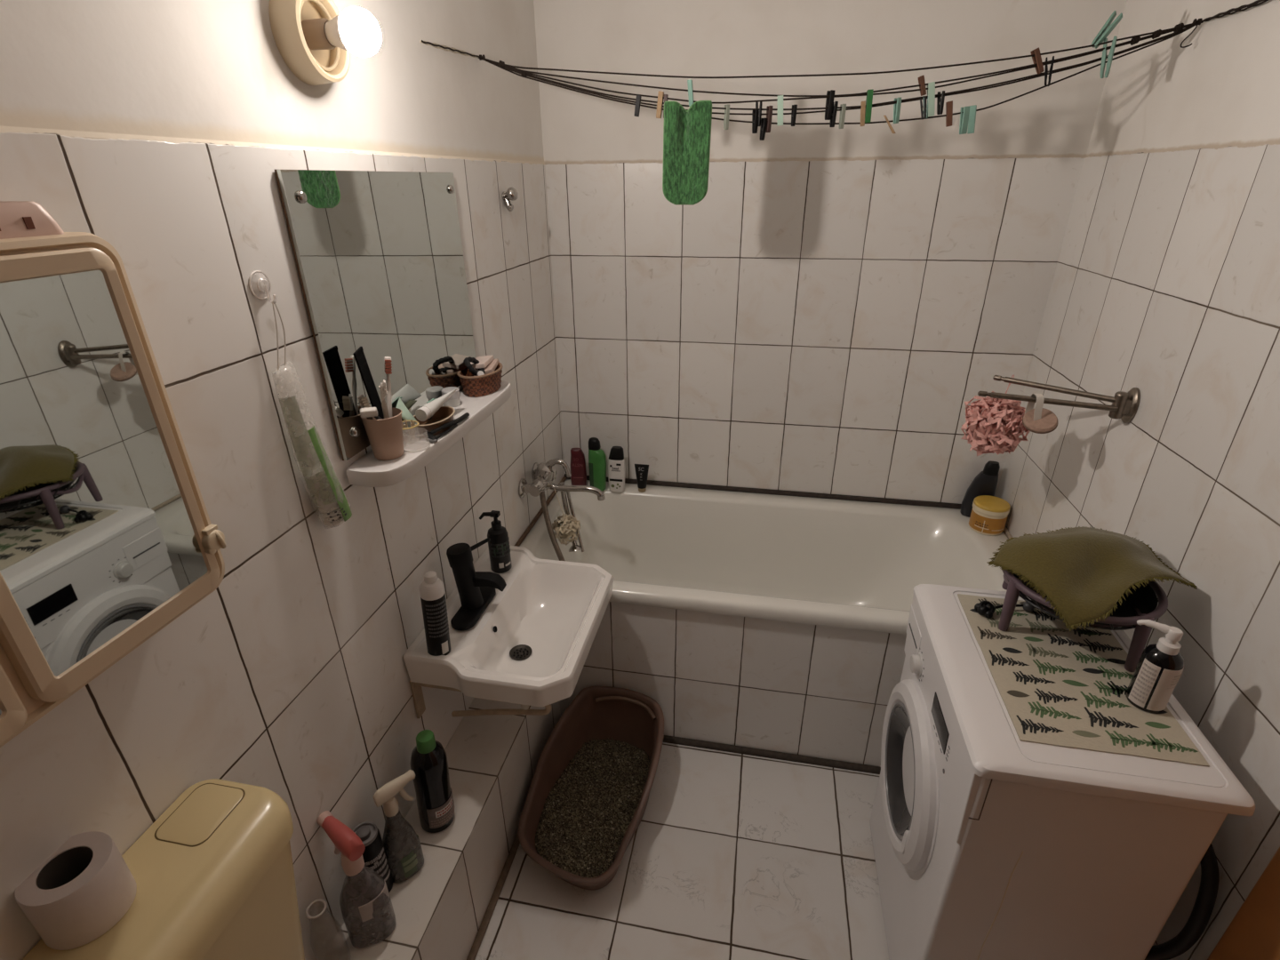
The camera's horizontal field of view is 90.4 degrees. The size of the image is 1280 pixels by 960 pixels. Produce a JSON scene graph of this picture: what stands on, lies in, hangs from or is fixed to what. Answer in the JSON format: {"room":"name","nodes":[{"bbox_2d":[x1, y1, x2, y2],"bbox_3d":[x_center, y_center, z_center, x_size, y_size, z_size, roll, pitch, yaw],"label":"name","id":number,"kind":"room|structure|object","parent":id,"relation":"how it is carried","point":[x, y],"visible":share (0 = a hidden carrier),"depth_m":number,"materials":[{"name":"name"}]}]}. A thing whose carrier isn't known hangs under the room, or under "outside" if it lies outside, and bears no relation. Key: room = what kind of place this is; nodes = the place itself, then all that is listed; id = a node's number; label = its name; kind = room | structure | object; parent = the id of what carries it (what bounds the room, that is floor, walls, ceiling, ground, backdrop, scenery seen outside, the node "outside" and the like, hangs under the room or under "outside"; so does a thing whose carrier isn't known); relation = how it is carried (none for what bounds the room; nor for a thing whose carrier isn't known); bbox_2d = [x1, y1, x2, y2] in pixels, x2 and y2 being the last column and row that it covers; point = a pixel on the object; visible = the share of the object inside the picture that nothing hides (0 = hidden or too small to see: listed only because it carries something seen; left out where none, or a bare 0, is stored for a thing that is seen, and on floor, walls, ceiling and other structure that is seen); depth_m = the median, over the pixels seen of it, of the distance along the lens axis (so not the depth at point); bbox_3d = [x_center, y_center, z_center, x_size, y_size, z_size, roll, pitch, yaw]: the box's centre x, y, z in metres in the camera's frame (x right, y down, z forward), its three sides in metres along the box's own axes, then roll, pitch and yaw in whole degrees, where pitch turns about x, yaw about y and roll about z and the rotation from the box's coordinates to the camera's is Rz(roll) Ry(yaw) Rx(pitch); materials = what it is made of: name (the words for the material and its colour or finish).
{"room":"bathroom","nodes":[
{"label":"bathroom","id":0,"kind":"room"},
{"bbox_2d":[0,0,565,959],"bbox_3d":[-0.630,-0.069,1.208,0.120,2.550,2.850,4,26,10],"label":"wall","id":1,"kind":"structure","parent":0,"point":[158,131],"depth_m":1.02,"materials":[{"name":"tile"}]},
{"bbox_2d":[0,232,226,747],"bbox_3d":[-0.648,0.071,0.481,0.119,0.442,0.656,4,26,10],"label":"upper cabinet","id":2,"kind":"object","parent":1,"relation":"attached to","point":[108,537],"visible":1,"depth_m":0.65,"materials":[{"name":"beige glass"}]},
{"bbox_2d":[0,200,63,239],"bbox_3d":[-0.635,-0.198,0.500,0.072,0.030,0.310,4,26,10],"label":"plastic tray","id":3,"kind":"object","parent":2,"relation":"on","point":[18,219],"visible":1,"depth_m":0.60,"materials":[{"name":"plastic"}]},
{"bbox_2d":[21,778,304,959],"bbox_3d":[-0.609,0.720,0.847,0.164,0.431,0.396,4,26,10],"label":"toilet cistern","id":4,"kind":"object","parent":1,"relation":"attached to","point":[213,875],"visible":0.99,"depth_m":0.84,"materials":[{"name":"plastic"}]},
{"bbox_2d":[14,831,136,950],"bbox_3d":[-0.662,0.483,0.750,0.089,0.082,0.090,4,26,10],"label":"toilet paper roll","id":5,"kind":"object","parent":4,"relation":"on","point":[85,887],"visible":1,"depth_m":0.73,"materials":[{"name":"white paper"}]},
{"bbox_2d":[248,270,271,299],"bbox_3d":[-0.579,-0.298,0.986,0.025,0.050,0.044,4,26,10],"label":"hook","id":6,"kind":"object","parent":1,"relation":"attached to","point":[266,278],"visible":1,"depth_m":0.98,"materials":[{"name":"white plastic"}]},
{"bbox_2d":[248,276,268,297],"bbox_3d":[-0.585,-0.302,0.986,0.011,0.044,0.044,4,26,10],"label":"cup","id":7,"kind":"object","parent":6,"relation":"on","point":[266,279],"depth_m":0.98,"materials":[{"name":"clear plastic"}]},
{"bbox_2d":[272,300,351,526],"bbox_3d":[-0.564,-0.098,1.081,0.053,0.409,0.084,4,26,10],"label":"bag","id":8,"kind":"object","parent":1,"relation":"attached to","point":[334,508],"visible":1,"depth_m":1.10,"materials":[{"name":"white"}]},
{"bbox_2d":[327,507,346,520],"bbox_3d":[-0.544,0.062,1.144,0.006,0.017,0.035,17,31,33],"label":"print","id":9,"kind":"object","parent":8,"relation":"attached to","point":[333,514],"depth_m":1.15,"materials":[{"name":"grey plastic"}]},
{"bbox_2d":[268,0,381,85],"bbox_3d":[-0.488,-0.722,1.028,0.138,0.138,0.138,4,26,10],"label":"wall lamp","id":10,"kind":"object","parent":1,"relation":"attached to","point":[316,41],"visible":1,"depth_m":1.01,"materials":[{"name":"white"}]},
{"bbox_2d":[301,17,335,49],"bbox_3d":[-0.521,-0.725,1.034,0.042,0.042,0.042,4,26,10],"label":"socket","id":11,"kind":"object","parent":10,"relation":"attached to","point":[316,32],"depth_m":1.02,"materials":[{"name":"beige plastic"}]},
{"bbox_2d":[274,169,476,460],"bbox_3d":[-0.505,-0.389,1.369,0.021,0.497,0.605,4,26,10],"label":"wall mirror","id":12,"kind":"object","parent":1,"relation":"attached to","point":[379,255],"visible":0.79,"depth_m":1.27,"materials":[{"name":"silver glass"}]},
{"bbox_2d":[345,380,511,487],"bbox_3d":[-0.453,-0.130,1.486,0.120,0.034,0.620,4,26,10],"label":"shelf","id":13,"kind":"object","parent":1,"relation":"attached to","point":[368,471],"visible":0.5,"depth_m":1.32,"materials":[{"name":"white ceramic"}]},
{"bbox_2d":[360,407,403,460],"bbox_3d":[-0.505,-0.090,1.262,0.077,0.089,0.077,4,26,10],"label":"cup","id":14,"kind":"object","parent":13,"relation":"on","point":[385,436],"visible":0.87,"depth_m":1.24,"materials":[{"name":"plastic"}]},
{"bbox_2d":[357,394,373,419],"bbox_3d":[-0.525,-0.108,1.242,0.022,0.122,0.029,18,31,34],"label":"toothbrush","id":15,"kind":"object","parent":14,"relation":"in","point":[361,398],"visible":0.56,"depth_m":1.21,"materials":[{"name":"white plastic"}]},
{"bbox_2d":[352,346,383,418],"bbox_3d":[-0.511,-0.152,1.229,0.019,0.212,0.068,4,26,10],"label":"comb","id":16,"kind":"object","parent":14,"relation":"in","point":[359,356],"visible":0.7,"depth_m":1.20,"materials":[{"name":"black plastic"}]},
{"bbox_2d":[360,407,382,419],"bbox_3d":[-0.511,-0.096,1.238,0.032,0.105,0.059,4,26,10],"label":"razor","id":17,"kind":"object","parent":14,"relation":"in","point":[369,412],"visible":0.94,"depth_m":1.20,"materials":[{"name":"grey plastic"}]},
{"bbox_2d":[378,379,389,418],"bbox_3d":[-0.490,-0.120,1.231,0.033,0.152,0.015,15,29,30],"label":"toothbrush","id":18,"kind":"object","parent":14,"relation":"in","point":[383,386],"visible":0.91,"depth_m":1.21,"materials":[{"name":"white plastic"}]},
{"bbox_2d":[384,356,392,417],"bbox_3d":[-0.497,-0.152,1.266,0.021,0.180,0.054,4,26,10],"label":"toothbrush","id":19,"kind":"object","parent":14,"relation":"in","point":[388,361],"visible":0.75,"depth_m":1.25,"materials":[{"name":"white plastic"}]},
{"bbox_2d":[401,419,419,440],"bbox_3d":[-0.492,-0.103,1.343,0.053,0.042,0.053,4,26,10],"label":"glass jar","id":20,"kind":"object","parent":13,"relation":"on","point":[412,427],"visible":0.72,"depth_m":1.34,"materials":[{"name":"white"}]},
{"bbox_2d":[409,406,455,436],"bbox_3d":[-0.459,-0.130,1.413,0.084,0.030,0.130,4,26,10],"label":"bowl","id":21,"kind":"object","parent":13,"relation":"on","point":[444,414],"visible":0.67,"depth_m":1.41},
{"bbox_2d":[395,397,419,427],"bbox_3d":[-0.499,-0.137,1.363,0.034,0.072,0.053,-3,25,-4],"label":"tube","id":22,"kind":"object","parent":21,"relation":"in","point":[406,415],"visible":0.5,"depth_m":1.36,"materials":[{"name":"green plastic"}]},
{"bbox_2d":[415,386,459,421],"bbox_3d":[-0.455,-0.175,1.438,0.030,0.034,0.158,5,26,12],"label":"tube","id":23,"kind":"object","parent":21,"relation":"on","point":[426,412],"visible":1,"depth_m":1.39,"materials":[{"name":"white plastic"}]},
{"bbox_2d":[423,412,469,439],"bbox_3d":[-0.430,-0.121,1.405,0.040,0.019,0.164,4,26,10],"label":"razor","id":24,"kind":"object","parent":13,"relation":"on","point":[428,435],"visible":1,"depth_m":1.38,"materials":[{"name":"black plastic"}]},
{"bbox_2d":[440,386,460,407],"bbox_3d":[-0.462,-0.203,1.556,0.044,0.041,0.044,4,26,10],"label":"plastic pot","id":25,"kind":"object","parent":13,"relation":"on","point":[454,401],"visible":0.75,"depth_m":1.54,"materials":[{"name":"white plastic"}]},
{"bbox_2d":[456,362,503,397],"bbox_3d":[-0.415,-0.265,1.665,0.105,0.057,0.158,4,26,10],"label":"wicker basket","id":26,"kind":"object","parent":13,"relation":"on","point":[489,383],"visible":0.8,"depth_m":1.62,"materials":[{"name":"brown wicker"}]},
{"bbox_2d":[463,356,484,375],"bbox_3d":[-0.422,-0.290,1.621,0.041,0.051,0.082,4,26,10],"label":"tie","id":27,"kind":"object","parent":26,"relation":"on","point":[467,361],"visible":0.88,"depth_m":1.60,"materials":[{"name":"black fabric"}]},
{"bbox_2d":[470,354,494,368],"bbox_3d":[-0.420,-0.310,1.677,0.049,0.023,0.073,3,25,7],"label":"box","id":28,"kind":"object","parent":26,"relation":"on","point":[484,361],"visible":0.74,"depth_m":1.66,"materials":[{"name":"white cardboard"}]},
{"bbox_2d":[473,358,499,375],"bbox_3d":[-0.406,-0.298,1.682,0.052,0.030,0.082,0,25,1],"label":"box","id":29,"kind":"object","parent":26,"relation":"in","point":[492,366],"visible":0.43,"depth_m":1.66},
{"bbox_2d":[322,697,560,959],"bbox_3d":[-0.555,1.127,1.287,0.178,0.318,2.011,4,26,10],"label":"ledge","id":30,"kind":"object","parent":1,"relation":"attached to","point":[492,760],"depth_m":1.58,"materials":[{"name":"tile"}]},
{"bbox_2d":[305,898,327,919],"bbox_3d":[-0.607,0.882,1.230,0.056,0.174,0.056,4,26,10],"label":"ring","id":31,"kind":"object","parent":30,"relation":"on","point":[324,901],"visible":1,"depth_m":1.19,"materials":[{"name":"beige"}]},
{"bbox_2d":[316,810,396,948],"bbox_3d":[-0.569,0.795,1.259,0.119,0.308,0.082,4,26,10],"label":"spray bottle","id":32,"kind":"object","parent":30,"relation":"on","point":[367,910],"visible":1,"depth_m":1.24,"materials":[{"name":"grey"}]},
{"bbox_2d":[352,821,392,893],"bbox_3d":[-0.574,0.813,1.359,0.060,0.189,0.060,4,26,10],"label":"aerosol can","id":33,"kind":"object","parent":30,"relation":"on","point":[374,856],"visible":0.63,"depth_m":1.33,"materials":[{"name":"black metal"}]},
{"bbox_2d":[364,847,390,881],"bbox_3d":[-0.558,0.826,1.349,0.016,0.085,0.052,20,32,37],"label":"print","id":34,"kind":"object","parent":33,"relation":"attached to","point":[378,861],"depth_m":1.34},
{"bbox_2d":[372,769,423,883],"bbox_3d":[-0.521,0.755,1.389,0.100,0.267,0.062,-23,33,-39],"label":"spray bottle","id":35,"kind":"object","parent":30,"relation":"on","point":[401,843],"visible":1,"depth_m":1.37,"materials":[{"name":"grey plastic"}]},
{"bbox_2d":[372,773,408,807],"bbox_3d":[-0.523,0.652,1.340,0.072,0.039,0.027,-23,33,-39],"label":"spray nozzle","id":36,"kind":"object","parent":35,"relation":"attached to","point":[385,796],"depth_m":1.33,"materials":[{"name":"white plastic"}]},
{"bbox_2d":[409,729,454,832],"bbox_3d":[-0.491,0.704,1.493,0.085,0.274,0.086,4,26,10],"label":"bottle","id":37,"kind":"object","parent":30,"relation":"on","point":[428,763],"visible":1,"depth_m":1.46,"materials":[{"name":"black plastic"}]},
{"bbox_2d":[409,680,551,718],"bbox_3d":[-0.338,0.453,1.726,0.348,0.119,0.470,4,26,10],"label":"bracket","id":38,"kind":"object","parent":1,"relation":"attached to","point":[416,687],"visible":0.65,"depth_m":1.53,"materials":[{"name":"metal"}]},
{"bbox_2d":[402,545,613,707],"bbox_3d":[-0.310,0.450,1.725,0.404,0.288,0.536,4,26,10],"label":"basin","id":39,"kind":"object","parent":38,"relation":"on","point":[531,645],"visible":0.91,"depth_m":1.66,"materials":[{"name":"white ceramic"}]},
{"bbox_2d":[419,570,450,655],"bbox_3d":[-0.472,0.307,1.460,0.059,0.223,0.058,4,26,10],"label":"bottle","id":40,"kind":"object","parent":39,"relation":"on","point":[432,588],"visible":1,"depth_m":1.44,"materials":[{"name":"black plastic"}]},
{"bbox_2d":[424,598,448,638],"bbox_3d":[-0.459,0.316,1.448,0.051,0.091,0.015,-19,31,-34],"label":"print","id":41,"kind":"object","parent":40,"relation":"attached to","point":[436,626],"depth_m":1.44},
{"bbox_2d":[446,537,506,631],"bbox_3d":[-0.426,0.249,1.619,0.176,0.183,0.134,-22,33,-38],"label":"tap","id":42,"kind":"object","parent":39,"relation":"on","point":[476,590],"visible":1,"depth_m":1.60,"materials":[{"name":"black metal"}]},
{"bbox_2d":[479,510,511,573],"bbox_3d":[-0.403,0.168,1.790,0.066,0.189,0.059,4,26,10],"label":"soap pump bottle","id":43,"kind":"object","parent":39,"relation":"on","point":[499,547],"visible":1,"depth_m":1.77,"materials":[{"name":"black plastic"}]},
{"bbox_2d":[501,187,518,211],"bbox_3d":[-0.377,-0.817,1.851,0.050,0.066,0.042,11,28,23],"label":"robe hook","id":44,"kind":"object","parent":1,"relation":"attached to","point":[511,194],"visible":1,"depth_m":1.84,"materials":[{"name":"silver metal"}]},
{"bbox_2d":[514,476,566,546],"bbox_3d":[-0.383,0.145,2.320,0.016,0.016,0.725,4,26,10],"label":"trim","id":45,"kind":"structure","parent":1,"relation":"attached to","point":[537,516],"depth_m":2.30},
{"bbox_2d":[518,458,605,560],"bbox_3d":[-0.287,0.144,2.240,0.293,0.449,0.201,13,28,26],"label":"mixer","id":46,"kind":"object","parent":1,"relation":"attached to","point":[543,474],"visible":0.94,"depth_m":2.18,"materials":[{"name":"silver metal"}]},
{"bbox_2d":[552,488,580,545],"bbox_3d":[-0.256,0.133,2.201,0.109,0.187,0.102,4,26,10],"label":"sponge","id":47,"kind":"object","parent":46,"relation":"hanging from","point":[569,525],"visible":1,"depth_m":2.20,"materials":[{"name":"beige"}]},
{"bbox_2d":[559,481,583,551],"bbox_3d":[-0.245,0.139,2.241,0.052,0.248,0.113,-14,28,-26],"label":"shower","id":48,"kind":"object","parent":46,"relation":"hanging from","point":[575,547],"visible":0.75,"depth_m":2.25,"materials":[{"name":"silver metal"}]},
{"bbox_2d":[560,601,906,767],"bbox_3d":[0.367,0.643,2.021,1.659,0.552,0.050,4,26,10],"label":"wall","id":49,"kind":"structure","parent":1,"relation":"attached to","point":[816,691],"depth_m":1.99,"materials":[{"name":"tile"}]},
{"bbox_2d":[663,735,880,774],"bbox_3d":[0.456,0.907,2.094,1.468,0.025,0.026,4,26,10],"label":"trim","id":50,"kind":"structure","parent":49,"relation":"attached to","point":[769,754],"depth_m":2.09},
{"bbox_2d":[419,0,1268,124],"bbox_3d":[0.377,-0.907,1.415,1.671,0.188,0.317,3,26,8],"label":"clothesline","id":51,"kind":"object","parent":1,"relation":"attached to","point":[1179,28],"visible":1,"depth_m":1.52,"materials":[{"name":"black plastic"}]},
{"bbox_2d":[656,91,663,118],"bbox_3d":[0.051,-0.951,1.612,0.019,0.059,0.017,4,26,10],"label":"peg","id":52,"kind":"object","parent":51,"relation":"hanging from","point":[660,94],"visible":1,"depth_m":1.61,"materials":[{"name":"brown wood"}]},
{"bbox_2d":[662,100,711,205],"bbox_3d":[0.120,-0.841,1.643,0.123,0.238,0.041,1,25,3],"label":"cloth","id":53,"kind":"object","parent":51,"relation":"hanging from","point":[686,133],"visible":1,"depth_m":1.63,"materials":[{"name":"green fabric"}]},
{"bbox_2d":[687,79,693,106],"bbox_3d":[0.127,-0.967,1.590,0.017,0.058,0.017,4,26,10],"label":"peg","id":54,"kind":"object","parent":51,"relation":"hanging from","point":[689,82],"visible":0.96,"depth_m":1.58,"materials":[{"name":"green plastic"}]},
{"bbox_2d":[723,104,729,129],"bbox_3d":[0.218,-0.913,1.600,0.009,0.055,0.016,-9,27,-17],"label":"peg","id":55,"kind":"object","parent":51,"relation":"attached to","point":[726,116],"visible":1,"depth_m":1.60,"materials":[{"name":"beige plastic"}]},
{"bbox_2d":[752,109,759,133],"bbox_3d":[0.289,-0.899,1.594,0.010,0.052,0.015,-14,28,-26],"label":"peg","id":56,"kind":"object","parent":51,"relation":"hanging from","point":[755,117],"visible":1,"depth_m":1.59,"materials":[{"name":"black plastic"}]},
{"bbox_2d":[760,118,767,140],"bbox_3d":[0.310,-0.882,1.597,0.011,0.050,0.014,-14,28,-26],"label":"peg","id":57,"kind":"object","parent":51,"relation":"hanging from","point":[763,129],"visible":1,"depth_m":1.59,"materials":[{"name":"black plastic"}]},
{"bbox_2d":[765,105,773,132],"bbox_3d":[0.322,-0.900,1.587,0.009,0.058,0.017,-9,27,-17],"label":"peg","id":58,"kind":"object","parent":51,"relation":"hanging from","point":[769,112],"visible":1,"depth_m":1.58,"materials":[{"name":"brown plastic"}]},
{"bbox_2d":[777,95,783,126],"bbox_3d":[0.348,-0.915,1.575,0.019,0.065,0.019,4,26,10],"label":"peg","id":59,"kind":"object","parent":51,"relation":"hanging from","point":[780,97],"visible":1,"depth_m":1.57,"materials":[{"name":"green plastic"}]},
{"bbox_2d":[824,89,835,119],"bbox_3d":[0.463,-0.916,1.554,0.013,0.062,0.018,-9,27,-17],"label":"peg","id":60,"kind":"object","parent":51,"relation":"attached to","point":[829,101],"visible":1,"depth_m":1.55,"materials":[{"name":"black plastic"}]},
{"bbox_2d":[839,104,846,128],"bbox_3d":[0.496,-0.892,1.560,0.010,0.053,0.015,-4,26,-8],"label":"peg","id":61,"kind":"object","parent":51,"relation":"hanging from","point":[842,115],"visible":1,"depth_m":1.56,"materials":[{"name":"beige plastic"}]},
{"bbox_2d":[864,88,873,122],"bbox_3d":[0.555,-0.906,1.542,0.016,0.070,0.020,4,26,10],"label":"peg","id":62,"kind":"object","parent":51,"relation":"hanging from","point":[869,98],"visible":1,"depth_m":1.53,"materials":[{"name":"green plastic"}]},
{"bbox_2d":[893,97,901,123],"bbox_3d":[0.621,-0.893,1.537,0.013,0.055,0.016,-9,27,-17],"label":"peg","id":63,"kind":"object","parent":51,"relation":"hanging from","point":[896,107],"visible":1,"depth_m":1.53,"materials":[{"name":"teal plastic"}]},
{"bbox_2d":[927,81,935,116],"bbox_3d":[0.694,-0.907,1.516,0.026,0.071,0.020,4,26,10],"label":"peg","id":64,"kind":"object","parent":51,"relation":"hanging from","point":[931,92],"visible":1,"depth_m":1.51,"materials":[{"name":"green plastic"}]},
{"bbox_2d":[936,90,944,114],"bbox_3d":[0.716,-0.899,1.517,0.013,0.049,0.015,-20,31,-35],"label":"peg","id":65,"kind":"object","parent":51,"relation":"hanging from","point":[940,101],"visible":1,"depth_m":1.51,"materials":[{"name":"black plastic"}]},
{"bbox_2d":[945,100,952,127],"bbox_3d":[0.741,-0.877,1.522,0.021,0.054,0.015,4,26,10],"label":"peg","id":66,"kind":"object","parent":51,"relation":"hanging from","point":[949,104],"visible":1,"depth_m":1.52,"materials":[{"name":"brown wood"}]},
{"bbox_2d":[959,105,969,134],"bbox_3d":[0.776,-0.862,1.524,0.019,0.058,0.017,-4,26,-8],"label":"peg","id":67,"kind":"object","parent":51,"relation":"hanging from","point":[964,116],"visible":1,"depth_m":1.52,"materials":[{"name":"teal plastic"}]},
{"bbox_2d":[967,104,976,134],"bbox_3d":[0.793,-0.862,1.519,0.020,0.060,0.017,14,29,28],"label":"peg","id":68,"kind":"object","parent":51,"relation":"hanging from","point":[972,108],"visible":1,"depth_m":1.51,"materials":[{"name":"teal plastic"}]},
{"bbox_2d":[1030,47,1044,73],"bbox_3d":[0.909,-0.958,1.453,0.036,0.052,0.018,4,26,10],"label":"peg","id":69,"kind":"object","parent":51,"relation":"attached to","point":[1036,59],"visible":1,"depth_m":1.45,"materials":[{"name":"brown wood"}]},
{"bbox_2d":[1044,56,1054,87],"bbox_3d":[0.936,-0.937,1.459,0.021,0.060,0.011,11,28,24],"label":"peg","id":70,"kind":"object","parent":51,"relation":"attached to","point":[1046,70],"visible":1,"depth_m":1.46,"materials":[{"name":"black plastic"}]},
{"bbox_2d":[1091,10,1122,48],"bbox_3d":[1.037,-1.000,1.411,0.052,0.069,0.025,4,26,10],"label":"peg","id":71,"kind":"object","parent":51,"relation":"attached to","point":[1108,27],"visible":1,"depth_m":1.41,"materials":[{"name":"teal plastic"}]},
{"bbox_2d":[1099,35,1117,78],"bbox_3d":[1.051,-0.951,1.432,0.024,0.079,0.020,20,32,36],"label":"peg","id":72,"kind":"object","parent":51,"relation":"attached to","point":[1109,59],"visible":1,"depth_m":1.43,"materials":[{"name":"teal plastic"}]},
{"bbox_2d":[321,816,365,861],"bbox_3d":[-0.565,0.677,1.206,0.094,0.051,0.035,16,30,31],"label":"spray nozzle","id":73,"kind":"object","parent":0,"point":[351,847],"depth_m":1.19,"materials":[{"name":"red plastic"}]},
{"bbox_2d":[474,742,889,959],"bbox_3d":[0.253,1.195,1.619,1.859,0.100,2.850,4,26,10],"label":"floor","id":74,"kind":"structure","parent":0,"point":[730,856],"depth_m":1.73,"materials":[{"name":"tile"}]},
{"bbox_2d":[466,830,519,959],"bbox_3d":[-0.460,1.273,1.340,0.022,0.021,1.998,4,26,10],"label":"trim","id":75,"kind":"structure","parent":74,"relation":"on","point":[475,948],"depth_m":1.67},
{"bbox_2d":[518,685,663,890],"bbox_3d":[-0.132,0.899,1.875,0.361,0.218,0.583,4,26,10],"label":"tray","id":76,"kind":"object","parent":74,"relation":"on","point":[634,717],"visible":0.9,"depth_m":2.00,"materials":[{"name":"brown plastic"}]},
{"bbox_2d":[535,737,650,877],"bbox_3d":[-0.131,0.959,1.904,0.298,0.045,0.482,4,26,10],"label":"litter","id":77,"kind":"object","parent":76,"relation":"in","point":[586,817],"visible":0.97,"depth_m":1.87,"materials":[{"name":"gravel"}]},
{"bbox_2d":[519,479,1008,634],"bbox_3d":[0.430,0.398,2.266,1.653,0.416,0.753,4,26,10],"label":"bathtub","id":78,"kind":"object","parent":74,"relation":"on","point":[852,564],"visible":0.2,"depth_m":2.45,"materials":[{"name":"white ceramic"}]},
{"bbox_2d":[570,448,586,485],"bbox_3d":[-0.247,-0.049,2.545,0.066,0.163,0.037,1,25,3],"label":"shampoo bottle","id":79,"kind":"object","parent":78,"relation":"on","point":[578,468],"visible":0.97,"depth_m":2.53,"materials":[{"name":"plastic"}]},
{"bbox_2d":[588,437,606,491],"bbox_3d":[-0.168,-0.062,2.507,0.071,0.218,0.045,9,27,19],"label":"shampoo bottle","id":80,"kind":"object","parent":78,"relation":"on","point":[596,456],"visible":0.93,"depth_m":2.49,"materials":[{"name":"green plastic"}]},
{"bbox_2d":[608,446,625,491],"bbox_3d":[-0.092,-0.044,2.506,0.070,0.185,0.041,4,26,10],"label":"shampoo bottle","id":81,"kind":"object","parent":78,"relation":"on","point":[616,462],"visible":1,"depth_m":2.49,"materials":[{"name":"white plastic"}]},
{"bbox_2d":[634,464,648,492],"bbox_3d":[0.007,-0.010,2.515,0.046,0.114,0.037,-13,28,-25],"label":"tube","id":82,"kind":"object","parent":78,"relation":"on","point":[641,469],"visible":1,"depth_m":2.50,"materials":[{"name":"black plastic"}]},
{"bbox_2d":[960,460,999,517],"bbox_3d":[1.226,0.032,2.286,0.098,0.215,0.050,9,27,19],"label":"shampoo bottle","id":83,"kind":"object","parent":78,"relation":"on","point":[985,483],"visible":0.78,"depth_m":2.26,"materials":[{"name":"black plastic"}]},
{"bbox_2d":[968,495,1010,535],"bbox_3d":[1.219,0.124,2.221,0.116,0.104,0.116,4,26,10],"label":"jar","id":84,"kind":"object","parent":78,"relation":"on","point":[989,514],"visible":1,"depth_m":2.19,"materials":[{"name":"plastic"}]},
{"bbox_2d":[869,584,1255,959],"bbox_3d":[0.796,0.753,1.429,0.431,0.852,0.543,4,26,10],"label":"washing machine","id":85,"kind":"object","parent":74,"relation":"on","point":[989,844],"visible":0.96,"depth_m":1.14,"materials":[{"name":"white plastic"}]},
{"bbox_2d":[957,593,1209,766],"bbox_3d":[0.831,0.365,1.253,0.286,0.003,0.432,4,26,10],"label":"mat","id":86,"kind":"object","parent":85,"relation":"on","point":[1057,685],"visible":0.8,"depth_m":1.20,"materials":[{"name":"beige fabric"}]},
{"bbox_2d":[974,600,1035,618],"bbox_3d":[0.808,0.280,1.395,0.137,0.030,0.042,-2,25,-2],"label":"hair clip","id":87,"kind":"object","parent":86,"relation":"on","point":[987,609],"visible":0.85,"depth_m":1.39,"materials":[{"name":"black plastic"}]},
{"bbox_2d":[998,568,1167,671],"bbox_3d":[0.908,0.254,1.335,0.291,0.125,0.291,4,26,10],"label":"stool","id":88,"kind":"object","parent":86,"relation":"on","point":[1142,604],"visible":0.36,"depth_m":1.26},
{"bbox_2d":[986,526,1197,631],"bbox_3d":[0.933,0.167,1.313,0.363,0.095,0.279,-8,26,-16],"label":"cloth","id":89,"kind":"object","parent":88,"relation":"on","point":[1083,572],"visible":1,"depth_m":1.26,"materials":[{"name":"green fabric"}]},
{"bbox_2d":[1125,619,1183,712],"bbox_3d":[0.913,0.330,1.127,0.077,0.167,0.059,4,26,10],"label":"lotion bottle","id":90,"kind":"object","parent":86,"relation":"on","point":[1160,666],"visible":1,"depth_m":1.11,"materials":[{"name":"white plastic"}]},
{"bbox_2d":[1144,842,1219,959],"bbox_3d":[1.015,0.880,1.369,0.063,0.663,0.342,2,25,5],"label":"hose","id":91,"kind":"object","parent":85,"relation":"attached to","point":[1196,925],"visible":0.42,"depth_m":1.15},
{"bbox_2d":[533,0,1126,503],"bbox_3d":[0.507,-0.586,2.280,1.859,2.550,0.120,4,26,10],"label":"wall","id":92,"kind":"structure","parent":0,"point":[826,318],"depth_m":2.10,"materials":[{"name":"tile"}]},
{"bbox_2d":[564,473,961,509],"bbox_3d":[0.500,0.046,2.511,1.659,0.023,0.023,4,26,10],"label":"trim","id":93,"kind":"structure","parent":92,"relation":"attached to","point":[627,480],"depth_m":2.48,"materials":[{"name":"plastic"}]},
{"bbox_2d":[996,0,1279,959],"bbox_3d":[1.116,0.064,0.896,0.120,2.550,2.850,4,26,10],"label":"wall","id":94,"kind":"structure","parent":0,"point":[1165,284],"depth_m":1.33,"materials":[{"name":"tile"}]},
{"bbox_2d":[977,375,1140,423],"bbox_3d":[1.045,-0.217,1.615,0.342,0.088,0.127,10,27,20],"label":"towel rail","id":95,"kind":"object","parent":94,"relation":"attached to","point":[1124,405],"visible":1,"depth_m":1.55,"materials":[{"name":"metal"}]},
{"bbox_2d":[960,374,1029,455],"bbox_3d":[0.961,-0.173,1.709,0.172,0.222,0.169,11,28,22],"label":"sponge","id":96,"kind":"object","parent":95,"relation":"hanging from","point":[995,425],"visible":0.98,"depth_m":1.68,"materials":[{"name":"pink plastic"}]},
{"bbox_2d":[1022,393,1058,433],"bbox_3d":[1.004,-0.167,1.586,0.078,0.090,0.070,4,26,10],"label":"foot scrubber","id":97,"kind":"object","parent":95,"relation":"hanging from","point":[1039,420],"visible":1,"depth_m":1.58,"materials":[{"name":"beige wood"}]},
{"bbox_2d":[1207,847,1279,959],"bbox_3d":[0.961,0.544,0.468,0.062,2.050,0.968,4,26,10],"label":"door","id":98,"kind":"structure","parent":94,"relation":"in","point":[1253,933],"depth_m":1.05,"materials":[{"name":"brown wood"}]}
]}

